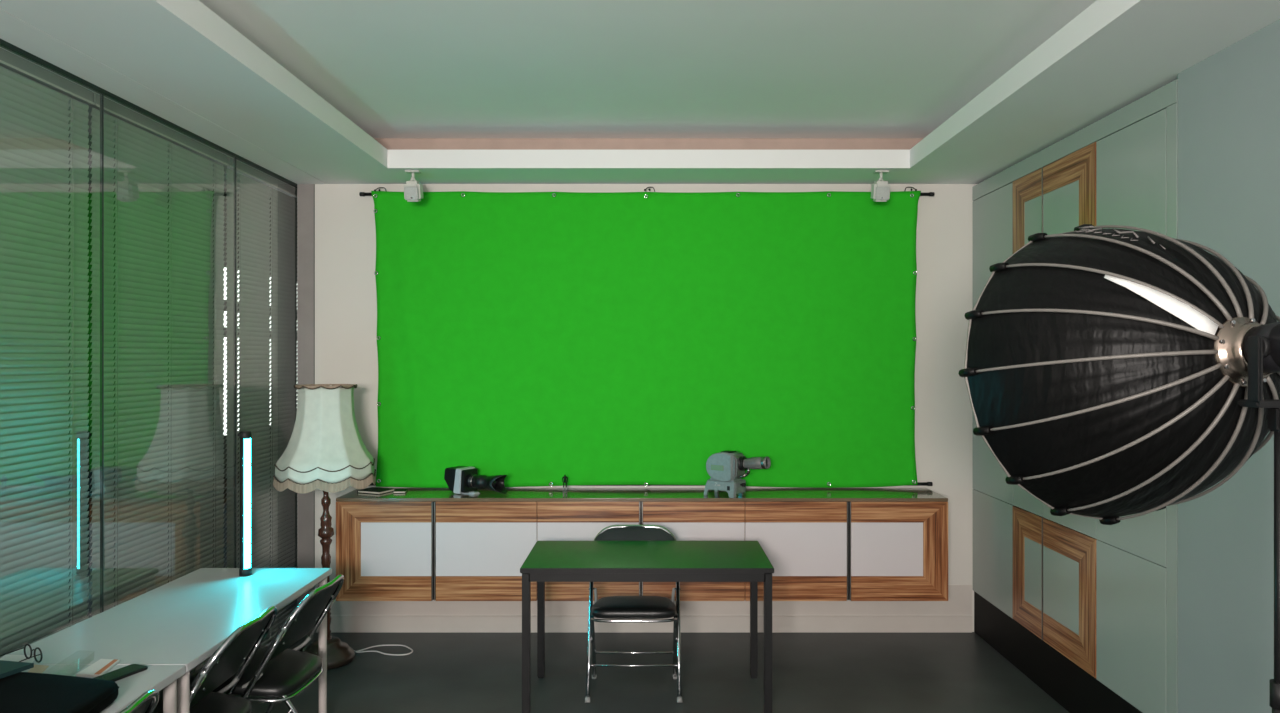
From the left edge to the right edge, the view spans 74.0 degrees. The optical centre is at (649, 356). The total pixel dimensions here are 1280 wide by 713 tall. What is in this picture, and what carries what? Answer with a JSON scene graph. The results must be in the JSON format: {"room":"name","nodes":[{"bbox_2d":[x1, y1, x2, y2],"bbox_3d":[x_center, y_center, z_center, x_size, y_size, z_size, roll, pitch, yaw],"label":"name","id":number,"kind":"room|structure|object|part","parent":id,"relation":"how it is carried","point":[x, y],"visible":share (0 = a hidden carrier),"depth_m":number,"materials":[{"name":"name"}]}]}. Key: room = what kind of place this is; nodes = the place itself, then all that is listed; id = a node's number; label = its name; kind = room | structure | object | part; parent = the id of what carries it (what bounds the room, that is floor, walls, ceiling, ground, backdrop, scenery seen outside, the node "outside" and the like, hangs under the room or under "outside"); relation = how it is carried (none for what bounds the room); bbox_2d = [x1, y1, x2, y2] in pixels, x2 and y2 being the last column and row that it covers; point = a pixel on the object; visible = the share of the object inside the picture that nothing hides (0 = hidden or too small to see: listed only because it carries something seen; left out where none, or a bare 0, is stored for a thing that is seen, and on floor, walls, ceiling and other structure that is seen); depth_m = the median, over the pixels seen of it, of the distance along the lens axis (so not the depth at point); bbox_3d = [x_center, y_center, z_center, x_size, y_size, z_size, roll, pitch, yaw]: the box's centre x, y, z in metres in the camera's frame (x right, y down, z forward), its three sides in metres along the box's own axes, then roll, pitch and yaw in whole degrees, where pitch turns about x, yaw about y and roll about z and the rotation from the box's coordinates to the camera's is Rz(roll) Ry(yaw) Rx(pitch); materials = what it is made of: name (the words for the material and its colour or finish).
{"room":"green screen studio","nodes":[
{"label":"green screen studio","id":0,"kind":"room"},
{"bbox_2d":[0,39,104,93],"bbox_3d":[-2.257,0.325,2.934,0.026,2.850,1.125,0,0,0],"label":"window","id":1,"kind":"structure","parent":0,"point":[14,49],"depth_m":3.18,"materials":[{"name":"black metal"}]},
{"bbox_2d":[100,90,236,612],"bbox_3d":[-2.257,0.325,4.058,0.026,2.850,1.125,0,0,0],"label":"window","id":2,"kind":"structure","parent":0,"point":[107,94],"depth_m":3.50,"materials":[{"name":"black metal"}]},
{"bbox_2d":[86,93,228,674],"bbox_3d":[-2.322,0.320,4.085,0.046,2.837,1.110,0,0,0],"label":"blind","id":3,"kind":"object","parent":2,"relation":"attached to","point":[141,186],"visible":0.73,"depth_m":4.01,"materials":[{"name":"paint"}]},
{"bbox_3d":[-2.325,0.325,3.688,0.031,2.790,0.002,0,0,-2],"label":"ladder cord","id":4,"kind":"part","parent":3,"relation":"part of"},
{"bbox_2d":[234,155,296,567],"bbox_3d":[-2.257,0.325,5.181,0.026,2.850,1.125,0,0,0],"label":"window","id":5,"kind":"structure","parent":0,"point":[239,158],"depth_m":4.62,"materials":[{"name":"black metal"}]},
{"bbox_2d":[222,157,296,645],"bbox_3d":[-2.322,0.320,5.196,0.046,2.837,1.078,0,0,0],"label":"blind","id":6,"kind":"object","parent":5,"relation":"attached to","point":[254,235],"visible":0.59,"depth_m":5.10,"materials":[{"name":"paint"}]},
{"bbox_3d":[-2.325,1.730,5.196,0.026,0.016,1.070,0,0,0],"label":"rail","id":7,"kind":"part","parent":6,"relation":"part of","materials":[{"name":"grey metal"}]},
{"bbox_3d":[-2.325,0.325,5.201,0.031,2.790,0.002,0,0,-2],"label":"ladder cord","id":8,"kind":"part","parent":6,"relation":"part of","materials":[{"name":"white fabric"}]},
{"bbox_2d":[190,609,1068,712],"bbox_3d":[-0.050,1.800,1.600,5.400,0.100,8.600,0,0,0],"label":"floor","id":9,"kind":"structure","parent":0,"point":[443,672],"depth_m":4.70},
{"bbox_2d":[22,665,185,712],"bbox_3d":[-1.859,1.380,2.174,0.673,0.740,1.228,0,0,0],"label":"table","id":10,"kind":"object","parent":9,"relation":"on","point":[156,677],"visible":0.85,"depth_m":2.70,"materials":[{"name":"white laminate"}]},
{"bbox_2d":[28,664,48,672],"bbox_3d":[-1.960,1.008,2.711,0.048,0.002,0.184,0,0,-24],"label":"card","id":11,"kind":"object","parent":10,"relation":"on","point":[37,668],"visible":0.37,"depth_m":2.75,"materials":[{"name":"beige paper"}]},
{"bbox_2d":[0,672,118,712],"bbox_3d":[-1.822,0.974,2.355,0.572,0.070,0.423,0,0,0],"label":"bag","id":12,"kind":"object","parent":10,"relation":"on","point":[21,692],"visible":0.98,"depth_m":2.39,"materials":[{"name":"fabric"}]},
{"bbox_2d":[0,660,33,678],"bbox_3d":[-2.043,0.930,2.497,0.332,0.013,0.209,0,0,12],"label":"folder","id":13,"kind":"object","parent":12,"relation":"on","point":[7,668],"visible":1,"depth_m":2.54,"materials":[{"name":"green plastic"}]},
{"bbox_2d":[76,659,119,676],"bbox_3d":[-1.776,1.005,2.750,0.094,0.009,0.145,0,0,0],"label":"notebook","id":14,"kind":"object","parent":10,"relation":"on","point":[102,666],"visible":1,"depth_m":2.73,"materials":[{"name":"paper"}]},
{"bbox_2d":[94,664,147,681],"bbox_3d":[-1.682,1.005,2.695,0.073,0.009,0.152,0,0,21],"label":"phone","id":15,"kind":"object","parent":10,"relation":"on","point":[132,669],"visible":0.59,"depth_m":2.70,"materials":[{"name":"black plastic"}]},
{"bbox_3d":[-1.552,1.391,2.748,0.039,0.706,0.039,0,0,0],"label":"leg","id":16,"kind":"part","parent":10,"relation":"part of","materials":[{"name":"white metal"}]},
{"bbox_2d":[119,689,158,712],"bbox_3d":[-1.653,1.350,2.271,0.524,0.816,0.494,0,0,-1],"label":"folding chair","id":17,"kind":"object","parent":9,"relation":"on","point":[147,702],"visible":1,"depth_m":2.40,"materials":[{"name":"silver metal"}]},
{"bbox_3d":[-1.495,1.082,2.274,0.174,0.270,0.476,0,0,-1],"label":"backrest","id":18,"kind":"part","parent":17,"relation":"part of","materials":[{"name":"black leather"}]},
{"bbox_2d":[8,568,331,712],"bbox_3d":[-1.853,1.380,3.431,0.663,0.740,1.278,0,0,0],"label":"table","id":19,"kind":"object","parent":9,"relation":"on","point":[184,620],"visible":0.74,"depth_m":3.27,"materials":[{"name":"white laminate"}]},
{"bbox_2d":[0,654,36,662],"bbox_3d":[-2.100,1.008,2.819,0.162,0.002,0.120,0,0,0],"label":"paper sheet","id":20,"kind":"object","parent":19,"relation":"on","point":[17,658],"visible":0.38,"depth_m":2.84,"materials":[{"name":"white paper"}]},
{"bbox_2d":[0,644,42,662],"bbox_3d":[-2.078,0.982,2.760,0.120,0.050,0.141,0,0,31],"label":"glasses","id":21,"kind":"object","parent":20,"relation":"on","point":[24,647],"visible":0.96,"depth_m":2.81,"materials":[{"name":"black plastic"}]},
{"bbox_3d":[-1.552,1.391,2.826,0.039,0.706,0.039,0,0,0],"label":"leg","id":22,"kind":"part","parent":19,"relation":"part of","materials":[{"name":"white metal"}]},
{"bbox_3d":[-2.135,1.391,4.030,0.039,0.706,0.039,0,0,0],"label":"leg","id":23,"kind":"part","parent":19,"relation":"part of","materials":[{"name":"white metal"}]},
{"bbox_2d":[238,431,251,575],"bbox_3d":[-1.876,0.677,3.940,0.055,0.664,0.055,0,0,45],"label":"lamp","id":24,"kind":"object","parent":19,"relation":"on","point":[245,437],"visible":1,"depth_m":3.92,"materials":[{"name":"white plastic"}]},
{"bbox_2d":[244,438,250,568],"bbox_3d":[-1.861,0.677,3.936,0.014,0.598,0.040,0,0,15],"label":"diffuser","id":25,"kind":"object","parent":24,"relation":"attached to","point":[247,441],"depth_m":3.93,"materials":[{"name":"white plastic"}]},
{"bbox_3d":[-1.552,1.391,4.030,0.039,0.706,0.039,0,0,0],"label":"leg","id":26,"kind":"part","parent":19,"relation":"part of","materials":[{"name":"white metal"}]},
{"bbox_2d":[153,606,277,712],"bbox_3d":[-1.671,1.350,3.093,0.524,0.816,0.494,0,0,0],"label":"folding chair","id":27,"kind":"object","parent":9,"relation":"on","point":[236,652],"visible":0.78,"depth_m":3.12,"materials":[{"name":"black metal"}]},
{"bbox_3d":[-1.719,1.316,3.093,0.420,0.095,0.438,0,0,0],"label":"seat","id":28,"kind":"part","parent":27,"relation":"part of","materials":[{"name":"black leather"}]},
{"bbox_3d":[-1.513,1.082,3.093,0.174,0.270,0.476,0,0,0],"label":"backrest","id":29,"kind":"part","parent":27,"relation":"part of","materials":[{"name":"black leather"}]},
{"bbox_3d":[-1.651,1.343,3.093,0.485,0.801,0.487,0,0,0],"label":"frame","id":30,"kind":"part","parent":27,"relation":"part of","materials":[{"name":"silver metal"}]},
{"bbox_2d":[190,574,343,712],"bbox_3d":[-1.591,1.350,3.572,0.524,0.816,0.494,0,0,3],"label":"folding chair","id":31,"kind":"object","parent":9,"relation":"on","point":[275,670],"visible":0.8,"depth_m":3.50,"materials":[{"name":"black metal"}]},
{"bbox_3d":[-1.639,1.316,3.575,0.420,0.095,0.438,0,0,3],"label":"seat","id":32,"kind":"part","parent":31,"relation":"part of","materials":[{"name":"black leather"}]},
{"bbox_3d":[-1.621,1.531,3.790,0.302,0.425,0.024,0,0,2],"label":"leg","id":33,"kind":"part","parent":31,"relation":"part of","materials":[{"name":"silver metal"}]},
{"bbox_3d":[-1.571,1.343,3.572,0.485,0.801,0.487,0,0,3],"label":"frame","id":34,"kind":"part","parent":31,"relation":"part of","materials":[{"name":"silver metal"}]},
{"bbox_3d":[-1.433,1.082,3.565,0.174,0.270,0.476,0,0,3],"label":"backrest","id":35,"kind":"part","parent":31,"relation":"part of","materials":[{"name":"black leather"}]},
{"bbox_2d":[273,384,375,669],"bbox_3d":[-1.862,0.954,4.885,0.553,1.591,0.547,0,0,0],"label":"floor lamp","id":36,"kind":"object","parent":9,"relation":"on","point":[326,451],"visible":0.98,"depth_m":4.74,"materials":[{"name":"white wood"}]},
{"bbox_3d":[-1.862,0.431,4.885,0.540,0.518,0.531,0,0,0],"label":"lamp shade","id":37,"kind":"part","parent":36,"relation":"part of","materials":[{"name":"white fabric"}]},
{"bbox_2d":[354,644,412,655],"bbox_3d":[-1.605,1.743,5.064,0.401,0.013,0.180,0,0,0],"label":"power cable","id":38,"kind":"object","parent":9,"relation":"on","point":[361,650],"visible":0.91,"depth_m":5.04,"materials":[{"name":"white plastic"}]},
{"bbox_2d":[585,525,681,702],"bbox_3d":[-0.083,1.350,4.524,0.494,0.816,0.524,0,0,0],"label":"folding chair","id":39,"kind":"object","parent":9,"relation":"on","point":[611,607],"visible":0.72,"depth_m":4.44,"materials":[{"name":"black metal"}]},
{"bbox_3d":[-0.298,1.531,4.483,0.024,0.425,0.302,0,0,-1],"label":"leg","id":40,"kind":"part","parent":39,"relation":"part of","materials":[{"name":"silver metal"}]},
{"bbox_3d":[-0.083,1.316,4.476,0.438,0.095,0.420,0,0,0],"label":"seat","id":41,"kind":"part","parent":39,"relation":"part of","materials":[{"name":"black leather"}]},
{"bbox_3d":[-0.083,1.082,4.682,0.476,0.270,0.174,0,0,0],"label":"backrest","id":42,"kind":"part","parent":39,"relation":"part of","materials":[{"name":"black leather"}]},
{"bbox_3d":[0.132,1.531,4.483,0.024,0.425,0.302,0,0,1],"label":"leg","id":43,"kind":"part","parent":39,"relation":"part of","materials":[{"name":"silver metal"}]},
{"bbox_2d":[520,541,773,712],"bbox_3d":[-0.014,1.379,4.366,1.216,0.741,0.612,0,0,0],"label":"desk","id":44,"kind":"object","parent":9,"relation":"on","point":[547,561],"visible":1,"depth_m":4.15,"materials":[{"name":"wood"}]},
{"bbox_3d":[-0.595,1.389,4.087,0.038,0.710,0.038,0,0,0],"label":"leg","id":45,"kind":"part","parent":44,"relation":"part of","materials":[{"name":"black metal"}]},
{"bbox_3d":[-0.595,1.389,4.645,0.038,0.710,0.038,0,0,0],"label":"leg","id":46,"kind":"part","parent":44,"relation":"part of","materials":[{"name":"black metal"}]},
{"bbox_3d":[0.567,1.389,4.645,0.038,0.710,0.038,0,0,0],"label":"leg","id":47,"kind":"part","parent":44,"relation":"part of","materials":[{"name":"black metal"}]},
{"bbox_3d":[0.567,1.389,4.087,0.038,0.710,0.038,0,0,0],"label":"leg","id":48,"kind":"part","parent":44,"relation":"part of","materials":[{"name":"black metal"}]},
{"bbox_2d":[972,79,1177,712],"bbox_3d":[2.272,0.333,4.355,0.456,2.830,2.102,0,0,0],"label":"tall cabinet","id":49,"kind":"object","parent":9,"relation":"on","point":[1086,609],"visible":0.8,"depth_m":4.01,"materials":[{"name":"paint"}]},
{"bbox_3d":[2.061,-0.076,5.102,0.022,1.825,0.602,0,0,0],"label":"door","id":50,"kind":"part","parent":49,"relation":"part of","materials":[{"name":"paint"}]},
{"bbox_3d":[2.061,1.160,5.102,0.022,0.641,0.602,0,0,0],"label":"door","id":51,"kind":"part","parent":49,"relation":"part of","materials":[{"name":"paint"}]},
{"bbox_3d":[2.058,1.403,4.620,0.022,0.146,0.358,0,0,0],"label":"rail","id":52,"kind":"part","parent":49,"relation":"part of","materials":[{"name":"brown wood"}]},
{"bbox_3d":[2.058,-0.917,4.620,0.022,0.142,0.358,0,0,0],"label":"rail","id":53,"kind":"part","parent":49,"relation":"part of","materials":[{"name":"brown wood"}]},
{"bbox_3d":[2.061,0.244,4.617,0.022,1.185,0.364,0,0,0],"label":"door","id":54,"kind":"part","parent":49,"relation":"part of","materials":[{"name":"paint"}]},
{"bbox_3d":[2.058,0.910,4.620,0.022,0.142,0.358,0,0,0],"label":"rail","id":55,"kind":"part","parent":49,"relation":"part of","materials":[{"name":"brown wood"}]},
{"bbox_3d":[2.058,1.156,4.545,0.020,0.347,0.208,0,0,0],"label":"door","id":56,"kind":"part","parent":49,"relation":"part of","materials":[{"name":"paint"}]},
{"bbox_3d":[2.058,-0.672,4.545,0.020,0.347,0.208,0,0,0],"label":"door","id":57,"kind":"part","parent":49,"relation":"part of","materials":[{"name":"paint"}]},
{"bbox_3d":[2.256,1.618,4.358,0.388,0.260,2.096,0,0,0],"label":"kick plate","id":58,"kind":"part","parent":49,"relation":"part of","materials":[{"name":"wood"}]},
{"bbox_3d":[2.058,1.156,4.242,0.020,0.347,0.370,0,0,0],"label":"door","id":59,"kind":"part","parent":49,"relation":"part of","materials":[{"name":"paint"}]},
{"bbox_3d":[2.058,-0.672,4.242,0.020,0.347,0.370,0,0,0],"label":"door","id":60,"kind":"part","parent":49,"relation":"part of","materials":[{"name":"paint"}]},
{"bbox_3d":[2.058,1.403,4.167,0.022,0.146,0.520,0,0,0],"label":"rail","id":61,"kind":"part","parent":49,"relation":"part of","materials":[{"name":"brown wood"}]},
{"bbox_3d":[2.058,-0.917,4.167,0.022,0.142,0.520,0,0,0],"label":"rail","id":62,"kind":"part","parent":49,"relation":"part of","materials":[{"name":"brown wood"}]},
{"bbox_3d":[2.061,0.244,4.170,0.022,1.185,0.526,0,0,0],"label":"door","id":63,"kind":"part","parent":49,"relation":"part of","materials":[{"name":"paint"}]},
{"bbox_3d":[2.058,0.910,4.167,0.022,0.142,0.520,0,0,0],"label":"rail","id":64,"kind":"part","parent":49,"relation":"part of","materials":[{"name":"brown wood"}]},
{"bbox_3d":[2.061,1.160,3.642,0.022,0.641,0.527,0,0,0],"label":"door","id":65,"kind":"part","parent":49,"relation":"part of","materials":[{"name":"paint"}]},
{"bbox_3d":[2.061,-0.076,3.642,0.022,1.825,0.527,0,0,0],"label":"door","id":66,"kind":"part","parent":49,"relation":"part of","materials":[{"name":"paint"}]},
{"bbox_2d":[958,224,1279,712],"bbox_3d":[1.341,0.675,2.154,0.902,2.169,1.151,0,0,0],"label":"light","id":67,"kind":"object","parent":9,"relation":"on","point":[1112,374],"visible":1,"depth_m":2.21,"materials":[{"name":"black fabric"}]},
{"bbox_2d":[1077,226,1164,248],"bbox_3d":[1.297,-0.340,2.410,0.097,0.111,0.343,0,0,-10],"label":"print","id":68,"kind":"object","parent":67,"relation":"on","point":[1097,237],"depth_m":2.36},
{"bbox_2d":[0,0,1279,196],"bbox_3d":[-0.050,-1.264,1.665,5.400,0.328,8.530,0,0,0],"label":"ceiling","id":69,"kind":"structure","parent":0,"point":[302,91],"depth_m":3.76,"materials":[{"name":"paint"}]},
{"bbox_2d":[0,48,94,657],"bbox_3d":[-2.322,0.320,2.961,0.046,2.837,1.121,0,0,0],"label":"blind","id":70,"kind":"object","parent":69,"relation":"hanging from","point":[34,119],"visible":0.87,"depth_m":3.24,"materials":[{"name":"paint"}]},
{"bbox_2d":[403,170,422,201],"bbox_3d":[-1.403,-1.009,5.042,0.096,0.181,0.113,0,0,0],"label":"ceiling speaker","id":71,"kind":"object","parent":69,"relation":"hanging from","point":[413,190],"visible":1,"depth_m":5.00,"materials":[{"name":"white plastic"}]},
{"bbox_2d":[404,187,418,199],"bbox_3d":[-1.403,-0.962,4.997,0.080,0.076,0.023,0,0,0],"label":"grille","id":72,"kind":"object","parent":71,"relation":"attached to","point":[410,193],"depth_m":5.00,"materials":[{"name":"white plastic"}]},
{"bbox_3d":[-1.403,-1.095,5.030,0.086,0.010,0.060,0,0,0],"label":"mounting plate","id":73,"kind":"part","parent":71,"relation":"part of","materials":[{"name":"white plastic"}]},
{"bbox_2d":[374,138,923,149],"bbox_3d":[-0.007,-1.268,5.162,3.467,0.119,0.006,0,0,0],"label":"trim","id":74,"kind":"structure","parent":69,"relation":"attached to","point":[388,143],"depth_m":5.16,"materials":[{"name":"white paint"}]},
{"bbox_2d":[871,170,889,201],"bbox_3d":[1.367,-1.009,5.042,0.096,0.181,0.113,0,0,0],"label":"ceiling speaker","id":75,"kind":"object","parent":69,"relation":"hanging from","point":[880,190],"visible":1,"depth_m":5.00,"materials":[{"name":"white plastic"}]},
{"bbox_3d":[1.367,-1.095,5.030,0.086,0.010,0.060,0,0,0],"label":"mounting plate","id":76,"kind":"part","parent":75,"relation":"part of","materials":[{"name":"white plastic"}]},
{"bbox_2d":[875,187,889,199],"bbox_3d":[1.367,-0.962,4.997,0.080,0.076,0.023,0,0,0],"label":"grille","id":77,"kind":"object","parent":75,"relation":"attached to","point":[881,193],"depth_m":5.00,"materials":[{"name":"white plastic"}]},
{"bbox_2d":[315,184,976,631],"bbox_3d":[0.145,0.211,5.670,5.010,3.078,0.520,0,0,0],"label":"wall","id":78,"kind":"structure","parent":0,"point":[346,352],"depth_m":5.41,"materials":[{"name":"paint"}]},
{"bbox_2d":[297,184,314,630],"bbox_3d":[-2.189,0.325,5.608,0.110,2.850,0.404,0,0,0],"label":"trim","id":79,"kind":"structure","parent":78,"relation":"attached to","point":[305,192],"depth_m":5.41,"materials":[{"name":"grey paint"}]},
{"bbox_2d":[336,488,947,600],"bbox_3d":[-0.047,1.135,5.206,3.608,0.606,0.404,0,0,0],"label":"sideboard","id":80,"kind":"object","parent":78,"relation":"attached to","point":[417,544],"visible":0.82,"depth_m":5.01,"materials":[{"name":"brown wood"}]},
{"bbox_2d":[357,487,393,494],"bbox_3d":[-1.688,0.824,5.235,0.170,0.016,0.140,0,0,22],"label":"notebook","id":81,"kind":"object","parent":80,"relation":"on","point":[372,490],"visible":0.94,"depth_m":5.20,"materials":[{"name":"paper"}]},
{"bbox_3d":[-1.570,0.914,5.018,0.562,0.122,0.020,0,0,0],"label":"rail","id":82,"kind":"part","parent":80,"relation":"part of","materials":[{"name":"brown wood"}]},
{"bbox_3d":[-1.570,1.365,5.018,0.562,0.146,0.020,0,0,0],"label":"rail","id":83,"kind":"part","parent":80,"relation":"part of","materials":[{"name":"brown wood"}]},
{"bbox_3d":[-1.496,1.133,5.018,0.415,0.316,0.018,0,0,0],"label":"door","id":84,"kind":"part","parent":80,"relation":"part of","materials":[{"name":"white wood"}]},
{"bbox_2d":[393,489,407,492],"bbox_3d":[-1.535,0.825,5.232,0.072,0.014,0.100,0,0,-8],"label":"notebook","id":85,"kind":"object","parent":80,"relation":"on","point":[395,490],"visible":1,"depth_m":5.21,"materials":[{"name":"white paper"}]},
{"bbox_2d":[444,466,506,494],"bbox_3d":[-1.043,0.754,5.149,0.445,0.155,0.134,0,0,31],"label":"video camera","id":86,"kind":"object","parent":80,"relation":"on","point":[459,479],"visible":1,"depth_m":5.14,"materials":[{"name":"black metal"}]},
{"bbox_3d":[-1.103,0.752,5.185,0.028,0.135,0.126,0,0,31],"label":"plate","id":87,"kind":"part","parent":86,"relation":"part of","materials":[{"name":"metal"}]},
{"bbox_3d":[-1.114,0.826,5.192,0.150,0.012,0.060,0,0,31],"label":"plate","id":88,"kind":"part","parent":86,"relation":"part of","materials":[{"name":"silver metal"}]},
{"bbox_3d":[-0.933,0.753,5.078,0.015,0.072,0.072,0,0,31],"label":"glass","id":89,"kind":"part","parent":86,"relation":"part of","materials":[{"name":"black glass"}]},
{"bbox_2d":[487,475,506,493],"bbox_3d":[-0.902,0.753,5.059,0.110,0.111,0.111,0,0,31],"label":"hood","id":90,"kind":"object","parent":86,"relation":"attached to","point":[494,483],"depth_m":5.07,"materials":[{"name":"black plastic"}]},
{"bbox_3d":[-0.965,1.133,5.018,0.595,0.316,0.018,0,0,0],"label":"door","id":91,"kind":"part","parent":80,"relation":"part of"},
{"bbox_3d":[-0.965,0.914,5.018,0.595,0.122,0.020,0,0,0],"label":"rail","id":92,"kind":"part","parent":80,"relation":"part of","materials":[{"name":"brown wood"}]},
{"bbox_3d":[-0.965,1.365,5.018,0.595,0.146,0.020,0,0,0],"label":"rail","id":93,"kind":"part","parent":80,"relation":"part of","materials":[{"name":"brown wood"}]},
{"bbox_2d":[562,475,567,491],"bbox_3d":[-0.523,0.778,5.235,0.034,0.108,0.034,0,0,45],"label":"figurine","id":94,"kind":"object","parent":80,"relation":"on","point":[564,477],"visible":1,"depth_m":5.23,"materials":[{"name":"black metal"}]},
{"bbox_3d":[-0.365,1.133,5.018,0.598,0.316,0.018,0,0,0],"label":"door","id":95,"kind":"part","parent":80,"relation":"part of","materials":[{"name":"white wood"}]},
{"bbox_3d":[-0.365,0.914,5.018,0.598,0.122,0.020,0,0,0],"label":"rail","id":96,"kind":"part","parent":80,"relation":"part of","materials":[{"name":"brown wood"}]},
{"bbox_3d":[-0.365,1.365,5.018,0.598,0.146,0.020,0,0,0],"label":"rail","id":97,"kind":"part","parent":80,"relation":"part of","materials":[{"name":"brown wood"}]},
{"bbox_3d":[-0.047,0.842,5.208,3.608,0.020,0.400,0,0,0],"label":"panel","id":98,"kind":"part","parent":80,"relation":"part of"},
{"bbox_3d":[0.259,1.133,5.018,0.598,0.316,0.018,0,0,0],"label":"door","id":99,"kind":"part","parent":80,"relation":"part of","materials":[{"name":"white wood"}]},
{"bbox_3d":[0.259,0.914,5.018,0.598,0.122,0.020,0,0,0],"label":"rail","id":100,"kind":"part","parent":80,"relation":"part of","materials":[{"name":"brown wood"}]},
{"bbox_3d":[0.259,1.365,5.018,0.598,0.146,0.020,0,0,0],"label":"rail","id":101,"kind":"part","parent":80,"relation":"part of","materials":[{"name":"brown wood"}]},
{"bbox_2d":[704,450,770,497],"bbox_3d":[0.528,0.699,5.075,0.395,0.265,0.156,0,0,33],"label":"projector","id":102,"kind":"object","parent":80,"relation":"on","point":[726,469],"visible":1,"depth_m":5.04,"materials":[{"name":"grey metal"}]},
{"bbox_3d":[0.861,1.133,5.018,0.598,0.316,0.018,0,0,0],"label":"door","id":103,"kind":"part","parent":80,"relation":"part of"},
{"bbox_3d":[0.861,0.914,5.018,0.598,0.122,0.020,0,0,0],"label":"rail","id":104,"kind":"part","parent":80,"relation":"part of","materials":[{"name":"brown wood"}]},
{"bbox_3d":[0.861,1.365,5.018,0.598,0.146,0.020,0,0,0],"label":"rail","id":105,"kind":"part","parent":80,"relation":"part of","materials":[{"name":"brown wood"}]},
{"bbox_3d":[1.397,1.133,5.018,0.424,0.316,0.018,0,0,0],"label":"door","id":106,"kind":"part","parent":80,"relation":"part of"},
{"bbox_3d":[1.471,0.914,5.018,0.572,0.122,0.020,0,0,0],"label":"rail","id":107,"kind":"part","parent":80,"relation":"part of","materials":[{"name":"brown wood"}]},
{"bbox_3d":[1.471,1.365,5.018,0.572,0.146,0.020,0,0,0],"label":"rail","id":108,"kind":"part","parent":80,"relation":"part of","materials":[{"name":"brown wood"}]},
{"bbox_2d":[315,585,971,632],"bbox_3d":[-0.043,1.600,5.403,4.182,0.300,0.014,0,0,0],"label":"baseboard","id":109,"kind":"structure","parent":78,"relation":"attached to","point":[959,602],"depth_m":5.40,"materials":[{"name":"paint"}]},
{"bbox_2d":[359,192,934,195],"bbox_3d":[-0.019,-1.030,5.386,3.630,0.028,0.046,0,0,0],"label":"pole","id":110,"kind":"object","parent":78,"relation":"attached to","point":[360,193],"visible":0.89,"depth_m":5.37,"materials":[{"name":"black metal"}]},
{"bbox_2d":[371,191,920,487],"bbox_3d":[-0.025,-0.112,5.350,3.465,1.872,0.029,0,0,0],"label":"screen","id":111,"kind":"object","parent":110,"relation":"hanging from","point":[533,339],"visible":0.98,"depth_m":5.36,"materials":[{"name":"fabric"}]},
{"bbox_2d":[369,482,932,485],"bbox_3d":[-0.009,0.803,5.386,3.586,0.028,0.046,0,0,0],"label":"pole","id":112,"kind":"object","parent":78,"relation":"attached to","point":[919,483],"visible":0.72,"depth_m":5.37,"materials":[{"name":"silver metal"}]},
{"bbox_2d":[1178,19,1279,712],"bbox_3d":[2.350,0.211,1.405,0.600,3.078,8.010,0,0,0],"label":"wall","id":113,"kind":"structure","parent":0,"point":[1229,100],"depth_m":3.00,"materials":[{"name":"paint"}]},
{"label":"outside","id":114,"kind":"structure","parent":0,"visible":0},
{"bbox_2d":[68,127,296,555],"bbox_3d":[-8.140,-2.250,13.000,0.320,10.000,34.000,0,0,0],"label":"wall","id":115,"kind":"structure","parent":114,"point":[89,248],"depth_m":12.70,"materials":[{"name":"white paint"}]}
]}

